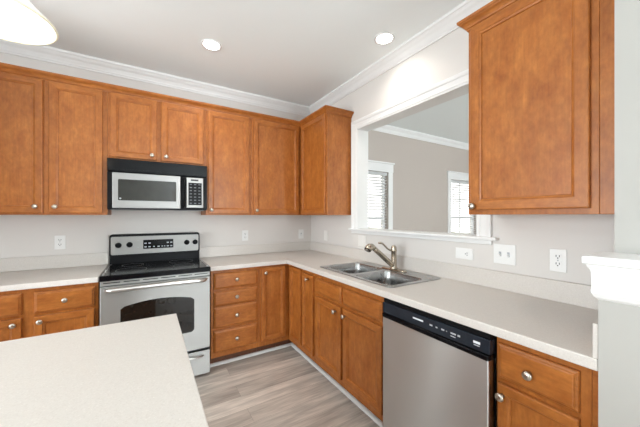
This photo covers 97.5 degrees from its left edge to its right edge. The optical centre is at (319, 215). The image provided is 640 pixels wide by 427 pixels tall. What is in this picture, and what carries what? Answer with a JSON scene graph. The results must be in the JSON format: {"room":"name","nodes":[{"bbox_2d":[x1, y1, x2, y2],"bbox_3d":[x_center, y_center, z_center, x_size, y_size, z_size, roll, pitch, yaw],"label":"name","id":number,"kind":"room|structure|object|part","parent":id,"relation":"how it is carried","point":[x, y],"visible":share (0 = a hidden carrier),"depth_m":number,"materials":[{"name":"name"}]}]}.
{"room":"kitchen","nodes":[
{"label":"kitchen","id":0,"kind":"room"},
{"bbox_2d":[0,52,475,263],"bbox_3d":[-0.755,-0.015,3.368,10.900,2.743,0.150,0,0,-31],"label":"wall","id":1,"kind":"structure","parent":0,"point":[20,235],"depth_m":3.12,"materials":[{"name":"white paint"}]},
{"bbox_2d":[0,252,108,271],"bbox_3d":[-2.253,0.389,2.350,0.780,0.108,0.020,0,0,-31],"label":"backsplash","id":2,"kind":"structure","parent":1,"relation":"attached to","point":[89,259],"depth_m":2.35,"materials":[{"name":"laminate"}]},
{"bbox_2d":[0,72,111,214],"bbox_3d":[-2.142,-0.522,2.222,0.761,1.033,0.356,0,0,-31],"label":"upper cabinet","id":3,"kind":"object","parent":1,"relation":"attached to","point":[54,135],"visible":0.99,"depth_m":2.12,"materials":[{"name":"brown wood"}]},
{"bbox_3d":[-2.214,-0.518,2.018,0.326,0.997,0.020,0,0,-31],"label":"door","id":4,"kind":"part","parent":3,"relation":"part of","materials":[{"name":"brown wood"}]},
{"bbox_3d":[-1.910,-0.518,2.204,0.325,0.997,0.020,0,0,-31],"label":"door","id":5,"kind":"part","parent":3,"relation":"part of","materials":[{"name":"brown wood"}]},
{"bbox_2d":[54,235,65,248],"bbox_3d":[-2.209,0.228,2.385,0.071,0.117,0.009,0,0,-31],"label":"wall outlet","id":6,"kind":"object","parent":1,"relation":"attached to","point":[59,241],"visible":1,"depth_m":2.38,"materials":[{"name":"white plastic"}]},
{"bbox_2d":[108,92,205,165],"bbox_3d":[-1.492,-0.751,2.620,0.761,0.575,0.356,0,0,-31],"label":"upper cabinet","id":7,"kind":"object","parent":1,"relation":"attached to","point":[142,129],"visible":0.91,"depth_m":2.47,"materials":[{"name":"brown wood"}]},
{"bbox_3d":[-1.588,-0.752,2.401,0.334,0.529,0.020,0,0,-31],"label":"door","id":8,"kind":"part","parent":7,"relation":"part of","materials":[{"name":"brown wood"}]},
{"bbox_2d":[107,158,206,210],"bbox_3d":[-1.470,-0.254,2.585,0.751,0.417,0.436,0,0,-31],"label":"microwave","id":9,"kind":"object","parent":7,"relation":"attached to","point":[132,185],"visible":1,"depth_m":2.40,"materials":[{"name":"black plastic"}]},
{"bbox_3d":[-1.453,-0.204,2.376,0.493,0.286,0.020,0,0,-31],"label":"door","id":10,"kind":"part","parent":9,"relation":"part of","materials":[{"name":"silver metal"}]},
{"bbox_3d":[-1.217,-0.205,2.505,0.023,0.274,0.034,0,0,-31],"label":"door handle","id":11,"kind":"part","parent":9,"relation":"part of","materials":[{"name":"black plastic"}]},
{"bbox_3d":[-1.144,-0.207,2.567,0.142,0.271,0.018,0,0,-31],"label":"control panel","id":12,"kind":"part","parent":9,"relation":"part of","materials":[{"name":"silver metal"}]},
{"bbox_3d":[-1.267,-0.752,2.597,0.351,0.529,0.020,0,0,-31],"label":"door","id":13,"kind":"part","parent":7,"relation":"part of","materials":[{"name":"brown wood"}]},
{"bbox_2d":[201,110,250,214],"bbox_3d":[-0.978,-0.522,2.934,0.441,1.033,0.356,0,0,-31],"label":"upper cabinet","id":14,"kind":"object","parent":1,"relation":"attached to","point":[228,136],"visible":0.96,"depth_m":2.81,"materials":[{"name":"brown wood"}]},
{"bbox_2d":[242,230,247,240],"bbox_3d":[-0.857,0.229,3.212,0.071,0.117,0.009,0,0,-31],"label":"wall outlet","id":15,"kind":"object","parent":1,"relation":"attached to","point":[244,232],"visible":1,"depth_m":3.21,"materials":[{"name":"white plastic"}]},
{"bbox_2d":[0,0,492,115],"bbox_3d":[-0.470,-1.335,1.461,2.905,0.102,3.400,0,0,-31],"label":"trim","id":16,"kind":"structure","parent":1,"relation":"attached to","point":[447,23],"depth_m":2.52,"materials":[{"name":"white paint"}]},
{"bbox_2d":[251,119,300,214],"bbox_3d":[-0.408,-0.522,3.284,0.895,1.033,0.356,0,0,-31],"label":"upper cabinet","id":17,"kind":"object","parent":1,"relation":"attached to","point":[275,147],"visible":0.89,"depth_m":3.08,"materials":[{"name":"brown wood"}]},
{"bbox_2d":[299,229,303,238],"bbox_3d":[-0.238,0.235,3.586,0.071,0.117,0.017,0,0,-31],"label":"light switch","id":18,"kind":"object","parent":1,"relation":"attached to","point":[301,231],"visible":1,"depth_m":3.59,"materials":[{"name":"white plastic"}]},
{"bbox_2d":[368,160,394,229],"bbox_3d":[0.668,-0.011,4.191,1.112,1.625,0.170,0,0,-31],"label":"window","id":19,"kind":"structure","parent":1,"relation":"in","point":[380,166],"depth_m":4.38,"materials":[{"name":"white paint"}]},
{"bbox_3d":[0.636,0.042,4.243,0.886,1.430,0.050,0,0,-31],"label":"sash","id":20,"kind":"part","parent":19,"relation":"part of","materials":[{"name":"white paint"}]},
{"bbox_2d":[368,171,386,227],"bbox_3d":[0.670,0.040,4.187,0.874,1.418,0.068,0,0,-31],"label":"window blind","id":21,"kind":"object","parent":19,"relation":"attached to","point":[369,172],"visible":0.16,"depth_m":4.32,"materials":[{"name":"white plastic"}]},
{"bbox_2d":[447,171,473,233],"bbox_3d":[2.787,-0.011,5.488,1.111,1.625,0.170,0,0,-31],"label":"window","id":22,"kind":"structure","parent":1,"relation":"in","point":[453,175],"depth_m":5.24,"materials":[{"name":"white paint"}]},
{"bbox_3d":[2.756,0.042,5.539,0.885,1.430,0.050,0,0,-31],"label":"sash","id":23,"kind":"part","parent":22,"relation":"part of","materials":[{"name":"white paint"}]},
{"bbox_2d":[451,180,475,233],"bbox_3d":[2.789,0.040,5.484,0.873,1.418,0.068,0,0,-31],"label":"window blind","id":24,"kind":"object","parent":22,"relation":"attached to","point":[452,181],"visible":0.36,"depth_m":5.46,"materials":[{"name":"white plastic"}]},
{"bbox_2d":[30,0,468,143],"bbox_3d":[1.764,-1.436,-0.748,10.900,0.100,9.800,0,0,-31],"label":"ceiling","id":25,"kind":"structure","parent":0,"point":[299,52],"depth_m":2.21,"materials":[{"name":"white paint"}]},
{"bbox_2d":[0,0,58,45],"bbox_3d":[-1.054,-1.012,0.899,0.320,0.747,0.320,0,0,-31],"label":"pendant lamp","id":26,"kind":"object","parent":25,"relation":"hanging from","point":[21,22],"visible":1,"depth_m":1.00,"materials":[{"name":"white glass"}]},
{"bbox_2d":[201,39,221,50],"bbox_3d":[-0.882,-1.382,2.282,0.160,0.006,0.160,0,0,-31],"label":"recessed light","id":27,"kind":"object","parent":25,"relation":"in","point":[209,44],"visible":1,"depth_m":2.28,"materials":[{"name":"white glass"}]},
{"bbox_2d":[374,32,394,44],"bbox_3d":[0.505,-1.382,2.198,0.160,0.006,0.160,0,0,-31],"label":"recessed light","id":28,"kind":"object","parent":25,"relation":"in","point":[384,38],"visible":1,"depth_m":2.19,"materials":[{"name":"white glass"}]},
{"bbox_2d":[194,346,379,426],"bbox_3d":[1.764,1.407,-0.748,10.900,0.100,9.800,0,0,-31],"label":"floor","id":29,"kind":"structure","parent":0,"point":[280,387],"depth_m":2.11,"materials":[{"name":"wood"}]},
{"bbox_2d":[0,282,99,341],"bbox_3d":[-2.079,0.919,2.091,0.743,0.876,0.646,0,0,-31],"label":"base cabinet","id":30,"kind":"object","parent":29,"relation":"on","point":[26,313],"visible":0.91,"depth_m":1.90,"materials":[{"name":"brown wood"}]},
{"bbox_3d":[-2.081,0.582,1.759,0.302,0.142,0.020,0,0,-31],"label":"drawer","id":31,"kind":"part","parent":30,"relation":"part of","materials":[{"name":"brown wood"}]},
{"bbox_3d":[-2.081,0.949,1.759,0.302,0.556,0.020,0,0,-31],"label":"door","id":32,"kind":"part","parent":30,"relation":"part of","materials":[{"name":"brown wood"}]},
{"bbox_3d":[-1.969,0.707,1.798,0.034,0.033,0.031,0,0,-31],"label":"knob","id":33,"kind":"part","parent":30,"relation":"part of","materials":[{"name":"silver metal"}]},
{"bbox_2d":[0,252,108,291],"bbox_3d":[-2.093,0.408,2.088,0.780,0.146,0.634,0,0,-31],"label":"countertop","id":34,"kind":"structure","parent":30,"relation":"on","point":[16,273],"depth_m":2.22,"materials":[{"name":"laminate"}]},
{"bbox_3d":[-1.768,0.582,1.951,0.317,0.142,0.020,0,0,-31],"label":"drawer","id":35,"kind":"part","parent":30,"relation":"part of","materials":[{"name":"brown wood"}]},
{"bbox_3d":[-1.768,0.949,1.951,0.317,0.556,0.020,0,0,-31],"label":"door","id":36,"kind":"part","parent":30,"relation":"part of","materials":[{"name":"brown wood"}]},
{"bbox_2d":[0,314,208,426],"bbox_3d":[-1.046,0.900,0.391,1.595,0.914,1.095,0,0,-31],"label":"kitchen island","id":37,"kind":"object","parent":29,"relation":"on","point":[134,373],"visible":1,"depth_m":0.75,"materials":[{"name":"laminate"}]},
{"bbox_2d":[99,232,210,375],"bbox_3d":[-1.396,0.764,2.428,0.746,1.186,0.728,0,0,-31],"label":"range","id":38,"kind":"object","parent":29,"relation":"on","point":[147,275],"visible":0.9,"depth_m":2.30,"materials":[{"name":"silver metal"}]},
{"bbox_3d":[-1.548,0.272,2.678,0.720,0.162,0.003,0,0,-31],"label":"control panel","id":39,"kind":"part","parent":38,"relation":"part of","materials":[{"name":"silver metal"}]},
{"bbox_3d":[-1.258,0.490,2.204,0.740,0.034,0.033,0,0,-31],"label":"vent trim","id":40,"kind":"part","parent":38,"relation":"part of","materials":[{"name":"silver metal"}]},
{"bbox_3d":[-1.255,0.809,2.199,0.740,0.596,0.045,0,0,-31],"label":"oven door","id":41,"kind":"part","parent":38,"relation":"part of","materials":[{"name":"silver metal"}]},
{"bbox_2d":[99,258,210,281],"bbox_3d":[-1.394,0.450,2.426,0.746,0.042,0.590,0,0,-31],"label":"cooktop","id":42,"kind":"object","parent":38,"relation":"in","point":[152,268],"depth_m":2.29,"materials":[{"name":"black glass"}]},
{"bbox_3d":[-1.226,0.528,2.151,0.699,0.035,0.076,0,0,-31],"label":"oven handle","id":43,"kind":"part","parent":38,"relation":"part of","materials":[{"name":"silver metal"}]},
{"bbox_3d":[-1.237,1.158,2.169,0.638,0.035,0.042,0,0,-31],"label":"drawer handle","id":44,"kind":"part","parent":38,"relation":"part of","materials":[{"name":"silver metal"}]},
{"bbox_3d":[-1.257,1.229,2.202,0.740,0.196,0.037,0,0,-31],"label":"storage drawer","id":45,"kind":"part","parent":38,"relation":"part of","materials":[{"name":"silver metal"}]},
{"bbox_2d":[209,267,258,363],"bbox_3d":[-0.912,0.919,2.805,0.436,0.876,0.646,0,0,-31],"label":"base cabinet","id":46,"kind":"object","parent":29,"relation":"on","point":[234,293],"visible":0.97,"depth_m":2.55,"materials":[{"name":"brown wood"}]},
{"bbox_3d":[-0.764,1.114,2.565,0.395,0.190,0.020,0,0,-31],"label":"drawer","id":47,"kind":"part","parent":46,"relation":"part of","materials":[{"name":"brown wood"}]},
{"bbox_3d":[-0.764,0.903,2.565,0.395,0.184,0.020,0,0,-31],"label":"drawer","id":48,"kind":"part","parent":46,"relation":"part of","materials":[{"name":"brown wood"}]},
{"bbox_3d":[-0.764,0.738,2.565,0.395,0.126,0.020,0,0,-31],"label":"drawer","id":49,"kind":"part","parent":46,"relation":"part of","materials":[{"name":"brown wood"}]},
{"bbox_3d":[-0.764,0.581,2.565,0.395,0.139,0.020,0,0,-31],"label":"drawer","id":50,"kind":"part","parent":46,"relation":"part of","materials":[{"name":"brown wood"}]},
{"bbox_2d":[199,241,597,370],"bbox_3d":[0.060,0.408,2.077,1.354,0.146,2.900,0,0,-31],"label":"countertop","id":51,"kind":"structure","parent":46,"relation":"on","point":[556,318],"depth_m":1.50,"materials":[{"name":"laminate"}]},
{"bbox_2d":[320,261,440,287],"bbox_3d":[0.423,0.533,2.196,0.510,0.192,0.844,0,0,-31],"label":"sink","id":52,"kind":"object","parent":51,"relation":"in","point":[374,273],"visible":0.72,"depth_m":2.17,"materials":[{"name":"silver metal"}]},
{"bbox_3d":[0.290,0.533,2.345,0.355,0.191,0.365,0,0,-31],"label":"bowl","id":53,"kind":"part","parent":52,"relation":"part of","materials":[{"name":"silver metal"}]},
{"bbox_3d":[0.482,0.533,1.994,0.335,0.191,0.365,0,0,-31],"label":"bowl","id":54,"kind":"part","parent":52,"relation":"part of","materials":[{"name":"silver metal"}]},
{"bbox_2d":[364,242,406,272],"bbox_3d":[0.481,0.321,2.193,0.329,0.231,0.250,0,0,-31],"label":"kitchen faucet","id":55,"kind":"object","parent":51,"relation":"on","point":[392,263],"visible":1,"depth_m":2.22,"materials":[{"name":"silver metal"}]},
{"bbox_3d":[0.501,0.328,2.205,0.228,0.182,0.041,0,0,-31],"label":"spout","id":56,"kind":"part","parent":55,"relation":"part of","materials":[{"name":"silver metal"}]},
{"bbox_3d":[0.521,0.246,2.236,0.134,0.081,0.023,0,0,-22],"label":"lever","id":57,"kind":"part","parent":55,"relation":"part of","materials":[{"name":"silver metal"}]},
{"bbox_3d":[0.595,0.432,2.263,0.060,0.010,0.250,0,0,-31],"label":"deck plate","id":58,"kind":"part","parent":55,"relation":"part of","materials":[{"name":"silver metal"}]},
{"bbox_2d":[256,264,309,357],"bbox_3d":[-0.273,0.919,3.050,0.908,0.876,0.894,0,0,-31],"label":"base cabinet","id":59,"kind":"object","parent":29,"relation":"on","point":[280,286],"visible":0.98,"depth_m":2.75,"materials":[{"name":"brown wood"}]},
{"bbox_3d":[-0.455,0.854,2.755,0.244,0.706,0.020,0,0,-31],"label":"door","id":60,"kind":"part","parent":59,"relation":"part of","materials":[{"name":"brown wood"}]},
{"bbox_3d":[-0.238,0.854,2.705,0.020,0.706,0.240,0,0,-31],"label":"door","id":61,"kind":"part","parent":59,"relation":"part of","materials":[{"name":"brown wood"}]},
{"bbox_2d":[210,343,382,426],"bbox_3d":[-0.266,1.344,2.120,0.822,0.023,1.443,0,0,-31],"label":"trim","id":62,"kind":"structure","parent":29,"relation":"on","point":[352,398],"depth_m":2.49,"materials":[{"name":"white paint"}]},
{"bbox_2d":[302,269,318,365],"bbox_3d":[0.133,0.919,2.638,0.646,0.876,0.231,0,0,-31],"label":"base cabinet","id":63,"kind":"object","parent":29,"relation":"on","point":[308,278],"visible":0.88,"depth_m":2.48,"materials":[{"name":"brown wood"}]},
{"bbox_3d":[-0.108,0.863,2.493,0.020,0.688,0.201,0,0,-31],"label":"door","id":64,"kind":"part","parent":63,"relation":"part of","materials":[{"name":"brown wood"}]},
{"bbox_2d":[315,274,384,421],"bbox_3d":[0.413,0.919,2.181,0.646,0.876,0.837,0,0,-31],"label":"base cabinet","id":65,"kind":"object","parent":29,"relation":"on","point":[348,319],"visible":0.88,"depth_m":1.96,"materials":[{"name":"brown wood"}]},
{"bbox_3d":[0.062,0.941,2.215,0.020,0.532,0.365,0,0,-31],"label":"door","id":66,"kind":"part","parent":65,"relation":"part of","materials":[{"name":"brown wood"}]},
{"bbox_3d":[0.062,0.587,2.215,0.020,0.120,0.365,0,0,-31],"label":"false drawer","id":67,"kind":"part","parent":65,"relation":"part of","materials":[{"name":"brown wood"}]},
{"bbox_3d":[0.275,0.941,1.867,0.020,0.532,0.395,0,0,-31],"label":"door","id":68,"kind":"part","parent":65,"relation":"part of","materials":[{"name":"brown wood"}]},
{"bbox_3d":[0.275,0.587,1.867,0.020,0.120,0.395,0,0,-31],"label":"false drawer","id":69,"kind":"part","parent":65,"relation":"part of","materials":[{"name":"brown wood"}]},
{"bbox_2d":[382,298,496,426],"bbox_3d":[0.786,0.921,1.554,0.625,0.872,0.608,0,0,-31],"label":"dishwasher","id":70,"kind":"object","parent":29,"relation":"on","point":[438,371],"visible":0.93,"depth_m":1.35,"materials":[{"name":"silver metal"}]},
{"bbox_3d":[0.551,0.497,1.408,0.038,0.020,0.606,0,0,-31],"label":"rail","id":71,"kind":"part","parent":70,"relation":"part of","materials":[{"name":"black plastic"}]},
{"bbox_2d":[494,336,496,426],"bbox_3d":[0.810,0.876,1.568,0.570,0.782,0.608,0,0,-31],"label":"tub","id":72,"kind":"object","parent":70,"relation":"in","point":[495,337],"depth_m":1.16,"materials":[{"name":"black plastic"}]},
{"bbox_2d":[494,337,597,426],"bbox_3d":[1.038,0.919,1.160,0.646,0.876,0.312,0,0,-31],"label":"base cabinet","id":73,"kind":"object","parent":29,"relation":"on","point":[535,388],"visible":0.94,"depth_m":1.01,"materials":[{"name":"brown wood"}]},
{"bbox_3d":[0.710,0.715,1.107,0.031,0.033,0.034,0,0,-31],"label":"knob","id":74,"kind":"part","parent":73,"relation":"part of","materials":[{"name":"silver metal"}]},
{"bbox_3d":[0.759,0.585,1.027,0.031,0.033,0.034,0,0,-31],"label":"knob","id":75,"kind":"part","parent":73,"relation":"part of","materials":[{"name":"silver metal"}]},
{"bbox_3d":[0.787,0.939,1.030,0.020,0.536,0.252,0,0,-31],"label":"door","id":76,"kind":"part","parent":73,"relation":"part of","materials":[{"name":"brown wood"}]},
{"bbox_3d":[0.787,0.582,1.030,0.020,0.138,0.252,0,0,-31],"label":"drawer","id":77,"kind":"part","parent":73,"relation":"part of","materials":[{"name":"brown wood"}]},
{"bbox_2d":[311,27,614,285],"bbox_3d":[0.820,-0.015,2.251,0.120,2.743,3.400,0,0,-31],"label":"wall","id":78,"kind":"structure","parent":0,"point":[533,235],"depth_m":1.92,"materials":[{"name":"white paint"}]},
{"bbox_2d":[324,230,327,240],"bbox_3d":[0.069,0.239,3.356,0.006,0.118,0.076,0,0,-31],"label":"blank plate","id":79,"kind":"object","parent":78,"relation":"attached to","point":[325,232],"visible":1,"depth_m":3.34,"materials":[{"name":"white plastic"}]},
{"bbox_2d":[301,113,350,214],"bbox_3d":[0.046,-0.522,3.088,0.324,1.033,0.550,0,0,-31],"label":"upper cabinet","id":80,"kind":"object","parent":78,"relation":"attached to","point":[326,139],"visible":0.91,"depth_m":2.89,"materials":[{"name":"brown wood"}]},
{"bbox_2d":[0,62,353,127],"bbox_3d":[-1.025,-1.045,2.408,2.861,0.057,0.594,0,0,-31],"label":"crown molding","id":81,"kind":"structure","parent":80,"relation":"attached to","point":[4,67],"depth_m":2.48,"materials":[{"name":"brown wood"}]},
{"bbox_3d":[-0.082,-0.518,3.007,0.020,0.997,0.512,0,0,-31],"label":"door","id":82,"kind":"part","parent":80,"relation":"part of","materials":[{"name":"brown wood"}]},
{"bbox_2d":[358,235,365,246],"bbox_3d":[0.416,0.252,2.789,0.006,0.110,0.118,0,0,-31],"label":"blank plate","id":83,"kind":"object","parent":78,"relation":"attached to","point":[361,239],"visible":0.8,"depth_m":2.78,"materials":[{"name":"white plastic"}]},
{"bbox_2d":[199,241,597,309],"bbox_3d":[0.057,0.389,2.083,1.354,0.108,2.886,0,0,-31],"label":"backsplash","id":84,"kind":"structure","parent":78,"relation":"attached to","point":[577,294],"depth_m":1.90,"materials":[{"name":"laminate"}]},
{"bbox_2d":[374,125,468,149],"bbox_3d":[4.374,-1.335,0.849,4.480,0.102,9.500,0,0,-31],"label":"trim","id":85,"kind":"structure","parent":78,"relation":"attached to","point":[388,129],"depth_m":4.74,"materials":[{"name":"white paint"}]},
{"bbox_2d":[351,69,492,236],"bbox_3d":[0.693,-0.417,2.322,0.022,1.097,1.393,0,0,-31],"label":"trim","id":86,"kind":"structure","parent":78,"relation":"attached to","point":[485,222],"depth_m":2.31,"materials":[{"name":"white paint"}]},
{"bbox_2d":[348,228,498,244],"bbox_3d":[0.757,0.156,2.348,0.205,0.049,1.450,0,0,-31],"label":"trim","id":87,"kind":"structure","parent":78,"relation":"attached to","point":[442,236],"depth_m":2.10,"materials":[{"name":"white paint"}]},
{"bbox_2d":[456,247,472,259],"bbox_3d":[0.967,0.256,1.886,0.009,0.074,0.120,0,0,-31],"label":"wall outlet","id":88,"kind":"object","parent":78,"relation":"attached to","point":[461,253],"visible":1,"depth_m":1.88,"materials":[{"name":"white plastic"}]},
{"bbox_2d":[494,244,515,265],"bbox_3d":[1.094,0.231,1.671,0.017,0.118,0.122,0,0,-31],"label":"double switch","id":89,"kind":"object","parent":78,"relation":"attached to","point":[503,253],"visible":1,"depth_m":1.67,"materials":[{"name":"white plastic"}]},
{"bbox_2d":[457,0,614,214],"bbox_3d":[1.075,-0.539,1.378,0.356,1.068,0.647,0,0,-31],"label":"upper cabinet","id":90,"kind":"object","parent":78,"relation":"attached to","point":[542,72],"visible":0.98,"depth_m":1.26,"materials":[{"name":"brown wood"}]},
{"bbox_3d":[0.811,-0.050,1.498,0.031,0.033,0.034,0,0,-31],"label":"knob","id":91,"kind":"part","parent":90,"relation":"part of","materials":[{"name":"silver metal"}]},
{"bbox_3d":[1.078,-1.045,1.380,0.347,0.057,0.647,0,0,-31],"label":"crown","id":92,"kind":"part","parent":90,"relation":"part of","materials":[{"name":"brown wood"}]},
{"bbox_2d":[550,248,566,272],"bbox_3d":[1.232,0.232,1.454,0.009,0.117,0.071,0,0,-31],"label":"wall outlet","id":93,"kind":"object","parent":78,"relation":"attached to","point":[558,257],"visible":1,"depth_m":1.45,"materials":[{"name":"white plastic"}]},
{"bbox_2d":[554,261,561,266],"bbox_3d":[1.230,0.251,1.452,0.002,0.029,0.034,0,0,-31],"label":"receptacle","id":94,"kind":"object","parent":93,"relation":"attached to","point":[556,263],"depth_m":1.45,"materials":[{"name":"white plastic"}]},
{"bbox_2d":[554,254,561,259],"bbox_3d":[1.230,0.212,1.452,0.002,0.029,0.034,0,0,-31],"label":"receptacle","id":95,"kind":"object","parent":93,"relation":"attached to","point":[556,256],"depth_m":1.45,"materials":[{"name":"white plastic"}]},
{"bbox_2d":[598,299,639,426],"bbox_3d":[1.052,0.757,0.691,0.163,1.200,0.497,0,0,-31],"label":"wall","id":96,"kind":"structure","parent":0,"point":[618,324],"depth_m":0.82,"materials":[{"name":"grey paint"}]},
{"bbox_2d":[582,252,639,306],"bbox_3d":[1.031,0.190,0.696,0.193,0.133,0.527,0,0,-31],"label":"trim","id":97,"kind":"structure","parent":96,"relation":"attached to","point":[615,277],"depth_m":0.82,"materials":[{"name":"white paint"}]},
{"bbox_2d":[615,0,639,253],"bbox_3d":[1.324,-0.015,0.857,0.475,2.743,0.497,0,0,-31],"label":"wall column","id":98,"kind":"structure","parent":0,"point":[627,12],"depth_m":0.92,"materials":[{"name":"grey paint"}]}
]}

